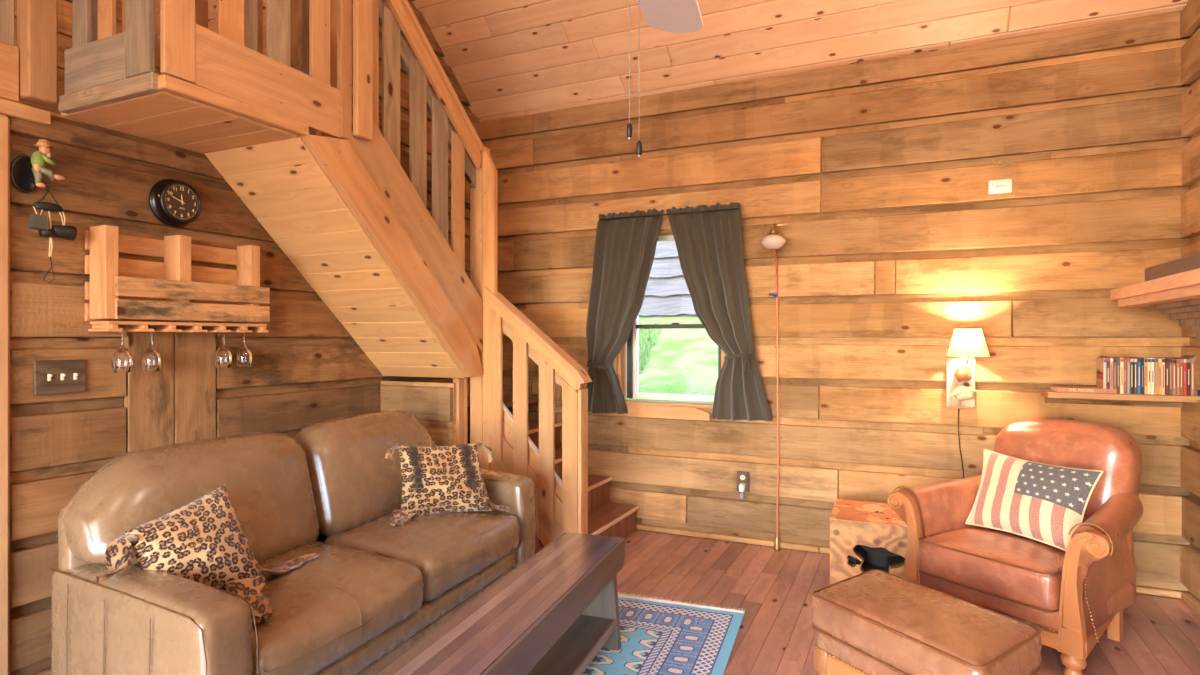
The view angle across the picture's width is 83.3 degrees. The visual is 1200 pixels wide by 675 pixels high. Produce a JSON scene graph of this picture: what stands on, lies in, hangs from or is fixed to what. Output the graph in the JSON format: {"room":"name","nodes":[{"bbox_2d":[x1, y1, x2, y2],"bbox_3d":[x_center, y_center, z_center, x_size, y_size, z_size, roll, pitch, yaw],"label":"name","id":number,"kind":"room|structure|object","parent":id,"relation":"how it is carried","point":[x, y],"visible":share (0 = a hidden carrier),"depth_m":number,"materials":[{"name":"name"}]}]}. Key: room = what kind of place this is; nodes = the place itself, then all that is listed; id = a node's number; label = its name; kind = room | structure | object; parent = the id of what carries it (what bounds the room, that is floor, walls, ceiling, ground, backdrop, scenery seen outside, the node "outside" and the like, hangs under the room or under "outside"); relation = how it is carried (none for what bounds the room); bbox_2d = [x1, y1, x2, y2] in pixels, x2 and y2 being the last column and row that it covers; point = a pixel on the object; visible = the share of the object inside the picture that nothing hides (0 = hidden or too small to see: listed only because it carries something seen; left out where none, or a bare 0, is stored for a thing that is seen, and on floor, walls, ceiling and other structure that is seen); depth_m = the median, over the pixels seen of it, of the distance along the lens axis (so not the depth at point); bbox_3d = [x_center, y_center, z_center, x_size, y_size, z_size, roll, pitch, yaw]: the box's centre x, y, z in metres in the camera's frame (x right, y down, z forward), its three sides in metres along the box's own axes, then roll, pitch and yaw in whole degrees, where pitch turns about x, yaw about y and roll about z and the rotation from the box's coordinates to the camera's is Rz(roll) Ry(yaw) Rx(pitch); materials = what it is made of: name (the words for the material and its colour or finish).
{"room":"cabin living room","nodes":[
{"label":"cabin living room","id":0,"kind":"room"},
{"bbox_2d":[15,0,161,113],"bbox_3d":[-4.493,-2.612,3.154,0.040,3.420,6.575,0,0,25],"label":"wall","id":1,"kind":"structure","parent":0,"point":[64,7],"depth_m":4.72,"materials":[{"name":"brown wood"}]},
{"bbox_2d":[51,112,204,154],"bbox_3d":[-3.421,-0.830,2.661,2.360,0.100,6.575,0,0,25],"label":"floor","id":2,"kind":"structure","parent":0,"point":[52,113],"depth_m":2.84,"materials":[{"name":"brown wood"}]},
{"bbox_2d":[91,0,338,138],"bbox_3d":[-1.786,-1.479,3.320,0.090,1.178,1.340,0,0,25],"label":"railing","id":3,"kind":"object","parent":2,"relation":"on","point":[201,6],"visible":0.02,"depth_m":3.67,"materials":[{"name":"brown wood"}]},
{"bbox_2d":[8,0,478,674],"bbox_3d":[-2.308,-0.690,2.148,0.060,4.020,6.575,0,0,25],"label":"wall","id":4,"kind":"structure","parent":0,"point":[308,369],"depth_m":2.82,"materials":[{"name":"brown wood"}]},
{"bbox_2d":[0,114,9,674],"bbox_3d":[-2.171,0.250,2.411,0.070,2.100,0.085,0,0,25],"label":"trim","id":5,"kind":"structure","parent":4,"relation":"attached to","point":[4,120],"depth_m":2.42,"materials":[{"name":"brown wood"}]},
{"bbox_2d":[0,0,56,124],"bbox_3d":[-2.874,-1.444,0.854,0.135,1.283,3.750,0,0,25],"label":"loft railing","id":6,"kind":"object","parent":4,"relation":"on","point":[28,70],"visible":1,"depth_m":2.46,"materials":[{"name":"brown wood"}]},
{"bbox_2d":[10,139,64,192],"bbox_3d":[-2.077,-0.632,2.494,0.147,0.203,0.067,0,0,-23],"label":"figurine","id":7,"kind":"object","parent":4,"relation":"attached to","point":[26,173],"visible":1,"depth_m":2.48,"materials":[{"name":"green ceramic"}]},
{"bbox_2d":[27,190,76,282],"bbox_3d":[-2.043,-0.375,2.517,0.056,0.347,0.139,0,0,25],"label":"bells","id":8,"kind":"object","parent":7,"relation":"hanging from","point":[39,222],"visible":1,"depth_m":2.50,"materials":[{"name":"black metal"}]},
{"bbox_2d":[33,360,85,394],"bbox_3d":[-2.060,0.151,2.583,0.029,0.128,0.172,0,0,25],"label":"light switch","id":9,"kind":"object","parent":4,"relation":"attached to","point":[50,376],"visible":1,"depth_m":2.58,"materials":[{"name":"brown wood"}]},
{"bbox_2d":[149,179,201,226],"bbox_3d":[-1.853,-0.592,2.963,0.068,0.212,0.212,0,0,25],"label":"wall clock","id":10,"kind":"object","parent":4,"relation":"attached to","point":[175,203],"visible":1,"depth_m":2.93,"materials":[{"name":"black plastic"}]},
{"bbox_2d":[85,225,269,332],"bbox_3d":[-1.817,-0.232,2.971,0.140,0.416,0.740,0,0,25],"label":"rack","id":11,"kind":"object","parent":4,"relation":"attached to","point":[138,295],"visible":0.98,"depth_m":2.89,"materials":[{"name":"brown wood"}]},
{"bbox_2d":[111,327,133,372],"bbox_3d":[-1.919,0.049,2.712,0.074,0.182,0.074,0,0,25],"label":"wine glass","id":12,"kind":"object","parent":11,"relation":"hanging from","point":[122,361],"visible":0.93,"depth_m":2.69,"materials":[{"name":"clear glass"}]},
{"bbox_2d":[141,327,161,370],"bbox_3d":[-1.871,0.049,2.817,0.074,0.182,0.074,0,0,25],"label":"wine glass","id":13,"kind":"object","parent":11,"relation":"hanging from","point":[151,359],"visible":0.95,"depth_m":2.79,"materials":[{"name":"clear glass"}]},
{"bbox_2d":[214,329,232,367],"bbox_3d":[-1.751,0.049,3.139,0.074,0.182,0.074,0,0,25],"label":"wine glass","id":14,"kind":"object","parent":11,"relation":"hanging from","point":[223,358],"visible":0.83,"depth_m":3.11,"materials":[{"name":"clear glass"}]},
{"bbox_2d":[235,329,252,366],"bbox_3d":[-1.706,0.049,3.236,0.074,0.182,0.074,0,0,25],"label":"wine glass","id":15,"kind":"object","parent":11,"relation":"hanging from","point":[244,357],"visible":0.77,"depth_m":3.21,"materials":[{"name":"clear glass"}]},
{"bbox_2d":[381,381,455,446],"bbox_3d":[-1.117,0.795,4.080,0.560,1.050,0.060,0,0,25],"label":"wall partition","id":16,"kind":"structure","parent":0,"point":[433,404],"depth_m":4.01,"materials":[{"name":"brown wood"}]},
{"bbox_2d":[155,0,1187,135],"bbox_3d":[-2.167,-2.937,2.083,8.306,2.667,6.636,0,0,25],"label":"ceiling","id":17,"kind":"structure","parent":0,"point":[509,58],"depth_m":4.21,"materials":[{"name":"brown wood"}]},
{"bbox_2d":[627,0,702,157],"bbox_3d":[0.083,-2.144,1.650,1.049,3.408,1.049,0,0,-30],"label":"ceiling fan","id":18,"kind":"object","parent":17,"relation":"hanging from","point":[673,16],"visible":1,"depth_m":2.17,"materials":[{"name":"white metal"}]},
{"bbox_2d":[477,10,1190,598],"bbox_3d":[-0.094,-0.160,4.743,6.665,2.960,0.060,0,0,25],"label":"wall","id":19,"kind":"structure","parent":0,"point":[879,171],"depth_m":3.91,"materials":[{"name":"brown wood"}]},
{"bbox_2d":[603,218,725,420],"bbox_3d":[0.465,-0.127,4.523,0.895,1.317,0.202,0,0,25],"label":"window","id":20,"kind":"structure","parent":19,"relation":"in","point":[628,355],"depth_m":4.53,"materials":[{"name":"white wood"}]},
{"bbox_2d":[638,240,697,317],"bbox_3d":[1.450,-2.245,10.709,11.786,5.290,0.730,0,0,25],"label":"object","id":21,"kind":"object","parent":20,"relation":"attached to","point":[667,294],"visible":0.03,"depth_m":10.52,"materials":[{"name":"grey fabric"}]},
{"bbox_2d":[599,208,738,220],"bbox_3d":[0.435,-0.795,4.387,0.945,0.010,0.065,0,0,25],"label":"curtain rod","id":22,"kind":"object","parent":19,"relation":"attached to","point":[730,208],"visible":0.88,"depth_m":4.34,"materials":[{"name":"black metal"}]},
{"bbox_2d":[586,208,663,413],"bbox_3d":[0.144,-0.167,4.506,0.586,1.356,0.151,0,0,14],"label":"curtain","id":23,"kind":"object","parent":22,"relation":"hanging from","point":[624,251],"visible":0.97,"depth_m":4.53,"materials":[{"name":"grey fabric"}]},
{"bbox_2d":[666,202,771,420],"bbox_3d":[0.725,-0.167,4.213,0.675,1.356,0.149,0,0,27],"label":"curtain","id":24,"kind":"object","parent":22,"relation":"hanging from","point":[709,245],"visible":1,"depth_m":4.21,"materials":[{"name":"grey fabric"}]},
{"bbox_2d":[737,471,748,491],"bbox_3d":[0.896,0.905,4.239,0.078,0.125,0.016,0,0,25],"label":"wall outlet","id":25,"kind":"object","parent":19,"relation":"attached to","point":[742,477],"visible":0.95,"depth_m":4.23,"materials":[{"name":"brown wood"}]},
{"bbox_2d":[739,484,744,498],"bbox_3d":[0.886,0.961,4.216,0.034,0.091,0.042,0,0,25],"label":"air freshener","id":26,"kind":"object","parent":25,"relation":"attached to","point":[741,486],"visible":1,"depth_m":4.20,"materials":[{"name":"white plastic"}]},
{"bbox_2d":[739,492,743,498],"bbox_3d":[0.885,0.985,4.214,0.030,0.042,0.026,0,0,25],"label":"bottle","id":27,"kind":"object","parent":26,"relation":"on","point":[741,494],"depth_m":4.20,"materials":[{"name":"clear glass"}]},
{"bbox_2d":[761,223,788,550],"bbox_3d":[1.056,0.297,4.104,0.160,2.005,0.189,0,0,25],"label":"lamp","id":28,"kind":"object","parent":19,"relation":"attached to","point":[773,241],"visible":1,"depth_m":4.14,"materials":[{"name":"gold metal"}]},
{"bbox_2d":[946,328,990,478],"bbox_3d":[1.976,0.594,3.627,0.214,1.292,0.235,0,0,25],"label":"wall lamp","id":29,"kind":"object","parent":19,"relation":"attached to","point":[967,344],"visible":1,"depth_m":3.68,"materials":[{"name":"white fabric"}]},
{"bbox_2d":[988,179,1011,193],"bbox_3d":[2.168,-0.818,3.657,0.112,0.072,0.032,0,0,25],"label":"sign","id":30,"kind":"object","parent":19,"relation":"attached to","point":[1004,185],"visible":1,"depth_m":3.65,"materials":[{"name":"beige paper"}]},
{"bbox_2d":[992,160,1014,166],"bbox_3d":[2.174,-0.942,3.642,0.116,0.045,0.019,0,0,25],"label":"sprig","id":31,"kind":"object","parent":19,"relation":"attached to","point":[992,160],"visible":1,"depth_m":3.63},
{"bbox_2d":[1041,389,1199,406],"bbox_3d":[2.584,0.310,3.368,0.620,0.070,0.200,0,0,25],"label":"wall shelf","id":32,"kind":"object","parent":19,"relation":"attached to","point":[1051,396],"visible":0.92,"depth_m":3.35,"materials":[{"name":"brown wood"}]},
{"bbox_2d":[1051,386,1116,393],"bbox_3d":[2.436,0.263,3.408,0.252,0.023,0.142,0,0,25],"label":"book","id":33,"kind":"object","parent":32,"relation":"on","point":[1078,389],"visible":1,"depth_m":3.36,"materials":[{"name":"paper"}]},
{"bbox_2d":[1097,358,1106,388],"bbox_3d":[2.510,0.189,3.379,0.014,0.172,0.136,0,0,25],"label":"case","id":34,"kind":"object","parent":32,"relation":"on","point":[1101,362],"visible":0.96,"depth_m":3.34,"materials":[{"name":"orange paper"}]},
{"bbox_2d":[1100,356,1109,388],"bbox_3d":[2.524,0.184,3.376,0.013,0.180,0.136,0,0,25],"label":"case","id":35,"kind":"object","parent":32,"relation":"on","point":[1106,357],"visible":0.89,"depth_m":3.31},
{"bbox_2d":[1110,357,1112,388],"bbox_3d":[2.535,0.186,3.368,0.013,0.176,0.136,0,0,25],"label":"case","id":36,"kind":"object","parent":32,"relation":"on","point":[1111,358],"visible":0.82,"depth_m":3.31,"materials":[{"name":"plastic"}]},
{"bbox_2d":[1113,358,1116,388],"bbox_3d":[2.547,0.189,3.362,0.013,0.172,0.136,0,0,25],"label":"case","id":37,"kind":"object","parent":32,"relation":"on","point":[1114,359],"visible":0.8,"depth_m":3.30,"materials":[{"name":"grey plastic"}]},
{"bbox_2d":[1112,357,1119,393],"bbox_3d":[2.561,0.186,3.360,0.013,0.176,0.136,0,0,25],"label":"case","id":38,"kind":"object","parent":32,"relation":"on","point":[1117,358],"visible":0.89,"depth_m":3.30,"materials":[{"name":"purple plastic"}]},
{"bbox_2d":[1118,357,1122,393],"bbox_3d":[2.571,0.186,3.350,0.013,0.176,0.136,0,0,25],"label":"case","id":39,"kind":"object","parent":32,"relation":"on","point":[1121,359],"visible":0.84,"depth_m":3.29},
{"bbox_2d":[1121,357,1126,393],"bbox_3d":[2.586,0.186,3.349,0.013,0.176,0.136,0,0,25],"label":"case","id":40,"kind":"object","parent":32,"relation":"on","point":[1124,359],"visible":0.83,"depth_m":3.29,"materials":[{"name":"plastic"}]},
{"bbox_2d":[1124,357,1129,393],"bbox_3d":[2.596,0.186,3.340,0.013,0.176,0.136,0,0,25],"label":"case","id":41,"kind":"object","parent":32,"relation":"on","point":[1128,359],"visible":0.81,"depth_m":3.28,"materials":[{"name":"plastic"}]},
{"bbox_2d":[1127,357,1132,393],"bbox_3d":[2.610,0.186,3.337,0.013,0.176,0.136,0,0,25],"label":"case","id":42,"kind":"object","parent":32,"relation":"on","point":[1131,359],"visible":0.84,"depth_m":3.28,"materials":[{"name":"black plastic"}]},
{"bbox_2d":[1130,357,1136,393],"bbox_3d":[2.621,0.186,3.329,0.013,0.176,0.136,0,0,25],"label":"case","id":43,"kind":"object","parent":32,"relation":"on","point":[1134,359],"visible":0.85,"depth_m":3.27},
{"bbox_2d":[1133,357,1140,393],"bbox_3d":[2.633,0.186,3.323,0.013,0.176,0.136,0,0,25],"label":"case","id":44,"kind":"object","parent":32,"relation":"on","point":[1138,359],"visible":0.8,"depth_m":3.26,"materials":[{"name":"blue plastic"}]},
{"bbox_2d":[1136,357,1143,393],"bbox_3d":[2.645,0.186,3.317,0.013,0.176,0.136,0,0,25],"label":"case","id":45,"kind":"object","parent":32,"relation":"on","point":[1142,359],"visible":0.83,"depth_m":3.26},
{"bbox_2d":[1139,357,1147,393],"bbox_3d":[2.658,0.186,3.312,0.013,0.176,0.136,0,0,25],"label":"case","id":46,"kind":"object","parent":32,"relation":"on","point":[1145,359],"visible":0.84,"depth_m":3.25,"materials":[{"name":"orange plastic"}]},
{"bbox_2d":[1142,357,1150,394],"bbox_3d":[2.672,0.186,3.309,0.013,0.176,0.136,0,0,25],"label":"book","id":47,"kind":"object","parent":32,"relation":"on","point":[1149,359],"visible":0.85,"depth_m":3.25,"materials":[{"name":"beige paper"}]},
{"bbox_2d":[1145,357,1153,394],"bbox_3d":[2.683,0.186,3.303,0.013,0.176,0.136,0,0,25],"label":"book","id":48,"kind":"object","parent":32,"relation":"on","point":[1152,359],"visible":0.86,"depth_m":3.24,"materials":[{"name":"beige paper"}]},
{"bbox_2d":[1148,357,1157,394],"bbox_3d":[2.695,0.186,3.295,0.013,0.176,0.136,0,0,25],"label":"book","id":49,"kind":"object","parent":32,"relation":"on","point":[1155,359],"visible":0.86,"depth_m":3.23,"materials":[{"name":"orange paper"}]},
{"bbox_2d":[1151,357,1161,394],"bbox_3d":[2.708,0.186,3.291,0.013,0.176,0.136,0,0,25],"label":"book","id":50,"kind":"object","parent":32,"relation":"on","point":[1159,359],"visible":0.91,"depth_m":3.23,"materials":[{"name":"paper"}]},
{"bbox_2d":[1154,357,1164,394],"bbox_3d":[2.720,0.186,3.287,0.013,0.176,0.136,0,0,25],"label":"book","id":51,"kind":"object","parent":32,"relation":"on","point":[1163,359],"visible":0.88,"depth_m":3.23,"materials":[{"name":"beige paper"}]},
{"bbox_2d":[1160,357,1171,394],"bbox_3d":[2.744,0.186,3.273,0.013,0.176,0.136,0,0,25],"label":"case","id":52,"kind":"object","parent":32,"relation":"on","point":[1170,359],"visible":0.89,"depth_m":3.21,"materials":[{"name":"brown plastic"}]},
{"bbox_2d":[1165,359,1168,394],"bbox_3d":[2.731,0.189,3.277,0.013,0.172,0.136,0,0,25],"label":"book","id":53,"kind":"object","parent":32,"relation":"on","point":[1166,360],"visible":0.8,"depth_m":3.22,"materials":[{"name":"brown paper"}]},
{"bbox_2d":[1172,359,1175,394],"bbox_3d":[2.756,0.189,3.268,0.013,0.172,0.136,0,0,25],"label":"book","id":54,"kind":"object","parent":32,"relation":"on","point":[1173,360],"visible":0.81,"depth_m":3.21,"materials":[{"name":"brown paper"}]},
{"bbox_2d":[1172,358,1182,394],"bbox_3d":[2.781,0.186,3.257,0.013,0.176,0.136,0,0,25],"label":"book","id":55,"kind":"object","parent":32,"relation":"on","point":[1181,359],"visible":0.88,"depth_m":3.19,"materials":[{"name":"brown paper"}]},
{"bbox_2d":[1176,359,1179,394],"bbox_3d":[2.768,0.189,3.259,0.013,0.172,0.136,0,0,25],"label":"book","id":56,"kind":"object","parent":32,"relation":"on","point":[1177,360],"visible":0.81,"depth_m":3.20,"materials":[{"name":"paper"}]},
{"bbox_2d":[1183,358,1186,395],"bbox_3d":[2.794,0.186,3.252,0.013,0.176,0.136,0,0,25],"label":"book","id":57,"kind":"object","parent":32,"relation":"on","point":[1184,359],"visible":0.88,"depth_m":3.19,"materials":[{"name":"red paper"}]},
{"bbox_2d":[1181,357,1193,395],"bbox_3d":[2.817,0.184,3.237,0.013,0.180,0.136,0,0,25],"label":"book","id":58,"kind":"object","parent":32,"relation":"on","point":[1191,358],"visible":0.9,"depth_m":3.18,"materials":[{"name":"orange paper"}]},
{"bbox_2d":[1186,358,1189,395],"bbox_3d":[2.806,0.186,3.246,0.013,0.176,0.136,0,0,25],"label":"case","id":59,"kind":"object","parent":32,"relation":"on","point":[1188,359],"visible":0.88,"depth_m":3.19,"materials":[{"name":"black plastic"}]},
{"bbox_2d":[1184,355,1197,395],"bbox_3d":[2.831,0.179,3.235,0.013,0.190,0.136,0,0,25],"label":"case","id":60,"kind":"object","parent":32,"relation":"on","point":[1193,356],"visible":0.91,"depth_m":3.18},
{"bbox_2d":[617,529,1199,674],"bbox_3d":[-0.348,1.309,1.258,4.415,0.018,6.594,0,0,25],"label":"floor","id":61,"kind":"structure","parent":0,"point":[776,636],"depth_m":3.29,"materials":[{"name":"brown wood"}]},
{"bbox_2d":[51,410,537,674],"bbox_3d":[-1.017,0.842,2.760,0.902,0.919,2.028,0,0,20],"label":"sofa","id":62,"kind":"object","parent":61,"relation":"on","point":[375,588],"visible":0.82,"depth_m":2.33,"materials":[{"name":"beige leather"}]},
{"bbox_2d":[62,432,318,564],"bbox_3d":[-1.419,0.635,2.480,0.346,0.506,0.939,0,0,20],"label":"cushion","id":63,"kind":"object","parent":62,"relation":"on","point":[270,479],"depth_m":2.41,"materials":[{"name":"beige leather"}]},
{"bbox_2d":[96,484,319,622],"bbox_3d":[-1.240,0.665,2.203,0.500,0.330,0.577,0,0,-8],"label":"leopard pillow","id":64,"kind":"object","parent":62,"relation":"on","point":[204,540],"visible":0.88,"depth_m":2.12,"materials":[{"name":"beige leopard print fabric"}]},
{"bbox_2d":[252,541,422,674],"bbox_3d":[-1.061,0.931,2.343,0.685,0.245,0.870,0,0,20],"label":"seat cushion","id":65,"kind":"object","parent":62,"relation":"on","point":[342,607],"depth_m":2.23,"materials":[{"name":"beige leather"}]},
{"bbox_2d":[294,410,435,536],"bbox_3d":[-1.096,0.635,3.343,0.346,0.506,0.947,0,0,20],"label":"cushion","id":66,"kind":"object","parent":62,"relation":"on","point":[355,487],"depth_m":3.05,"materials":[{"name":"beige leather"}]},
{"bbox_2d":[324,509,519,602],"bbox_3d":[-0.790,0.929,3.067,0.685,0.248,0.870,0,0,20],"label":"seat cushion","id":67,"kind":"object","parent":62,"relation":"on","point":[455,553],"depth_m":2.87,"materials":[{"name":"beige leather"}]},
{"bbox_2d":[385,442,509,525],"bbox_3d":[-0.699,0.659,3.132,0.558,0.338,0.173,0,0,-28],"label":"leopard pillow","id":68,"kind":"object","parent":62,"relation":"on","point":[439,479],"visible":0.99,"depth_m":3.08,"materials":[{"name":"beige leopard print fabric"}]},
{"bbox_2d":[58,0,638,553],"bbox_3d":[-0.907,-0.407,3.544,1.330,3.415,2.779,0,0,25],"label":"staircase","id":69,"kind":"structure","parent":61,"relation":"on","point":[345,211],"depth_m":3.35,"materials":[{"name":"brown wood"}]},
{"bbox_2d":[582,592,744,674],"bbox_3d":[-0.208,1.292,2.264,1.065,0.013,2.421,0,0,20],"label":"area rug","id":70,"kind":"object","parent":61,"relation":"on","point":[663,636],"visible":0.56,"depth_m":2.89,"materials":[{"name":"blue fabric"}]},
{"bbox_2d":[372,532,624,674],"bbox_3d":[-0.278,1.068,2.157,0.274,0.438,1.580,0,0,19],"label":"coffee table","id":71,"kind":"object","parent":70,"relation":"on","point":[554,612],"visible":1,"depth_m":2.22,"materials":[{"name":"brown wood"}]},
{"bbox_2d":[527,615,613,674],"bbox_3d":[-0.274,1.175,2.171,0.238,0.030,1.370,0,0,19],"label":"shelf","id":72,"kind":"object","parent":71,"relation":"attached to","point":[572,653],"depth_m":2.53,"materials":[{"name":"brown wood"}]},
{"bbox_2d":[830,499,907,584],"bbox_3d":[1.390,1.100,3.491,0.352,0.400,0.440,0,0,23],"label":"side table","id":73,"kind":"object","parent":61,"relation":"on","point":[864,536],"visible":0.75,"depth_m":3.34,"materials":[{"name":"brown wood"}]},
{"bbox_2d":[811,569,1041,674],"bbox_3d":[1.040,1.080,2.204,0.424,0.439,0.680,0,0,-28],"label":"ottoman","id":74,"kind":"object","parent":61,"relation":"on","point":[874,621],"visible":1,"depth_m":2.10,"materials":[{"name":"leather"}]},
{"bbox_2d":[887,418,1142,674],"bbox_3d":[1.942,0.848,3.038,0.939,0.905,0.900,0,0,-33],"label":"armchair","id":75,"kind":"object","parent":61,"relation":"on","point":[1072,595],"visible":0.79,"depth_m":2.86,"materials":[{"name":"red leather"}]},
{"bbox_2d":[919,525,1065,610],"bbox_3d":[1.795,0.978,2.943,0.584,0.211,0.559,0,0,-33],"label":"seat cushion","id":76,"kind":"object","parent":75,"relation":"on","point":[1010,571],"depth_m":2.80,"materials":[{"name":"red leather"}]},
{"bbox_2d":[965,449,1103,550],"bbox_3d":[1.911,0.715,3.028,0.251,0.327,0.596,0,0,-23],"label":"pillow","id":77,"kind":"object","parent":75,"relation":"on","point":[1040,502],"visible":0.96,"depth_m":2.94,"materials":[{"name":"multicoloured fabric"}]},
{"bbox_2d":[1179,0,1199,615],"bbox_3d":[1.557,-1.504,0.387,0.074,5.648,6.605,0,0,25],"label":"wall","id":78,"kind":"structure","parent":0,"point":[1190,14],"depth_m":3.24,"materials":[{"name":"brown wood"}]},
{"bbox_2d":[1110,268,1199,342],"bbox_3d":[2.167,-0.051,2.196,0.372,0.362,2.600,0,0,25],"label":"mantel shelf","id":79,"kind":"object","parent":78,"relation":"attached to","point":[1176,295],"visible":1,"depth_m":2.76,"materials":[{"name":"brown warm reddish-brown wood"}]},
{"bbox_2d":[1145,252,1199,280],"bbox_3d":[2.327,-0.273,2.452,0.260,0.080,1.200,0,0,25],"label":"storage box","id":80,"kind":"object","parent":79,"relation":"on","point":[1191,262],"visible":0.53,"depth_m":2.71,"materials":[{"name":"brown wood"}]},
{"label":"outside","id":81,"kind":"structure","parent":0,"visible":0},
{"bbox_2d":[628,317,717,402],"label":"window","id":82,"kind":"structure","parent":81,"point":[682,360],"depth_m":7.97,"materials":[{"name":"grass"}]},
{"bbox_2d":[638,318,663,376],"bbox_3d":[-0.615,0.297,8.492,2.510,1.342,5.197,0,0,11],"label":"tree","id":83,"kind":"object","parent":82,"relation":"on","point":[642,356],"depth_m":9.04,"materials":[{"name":"green plant"}]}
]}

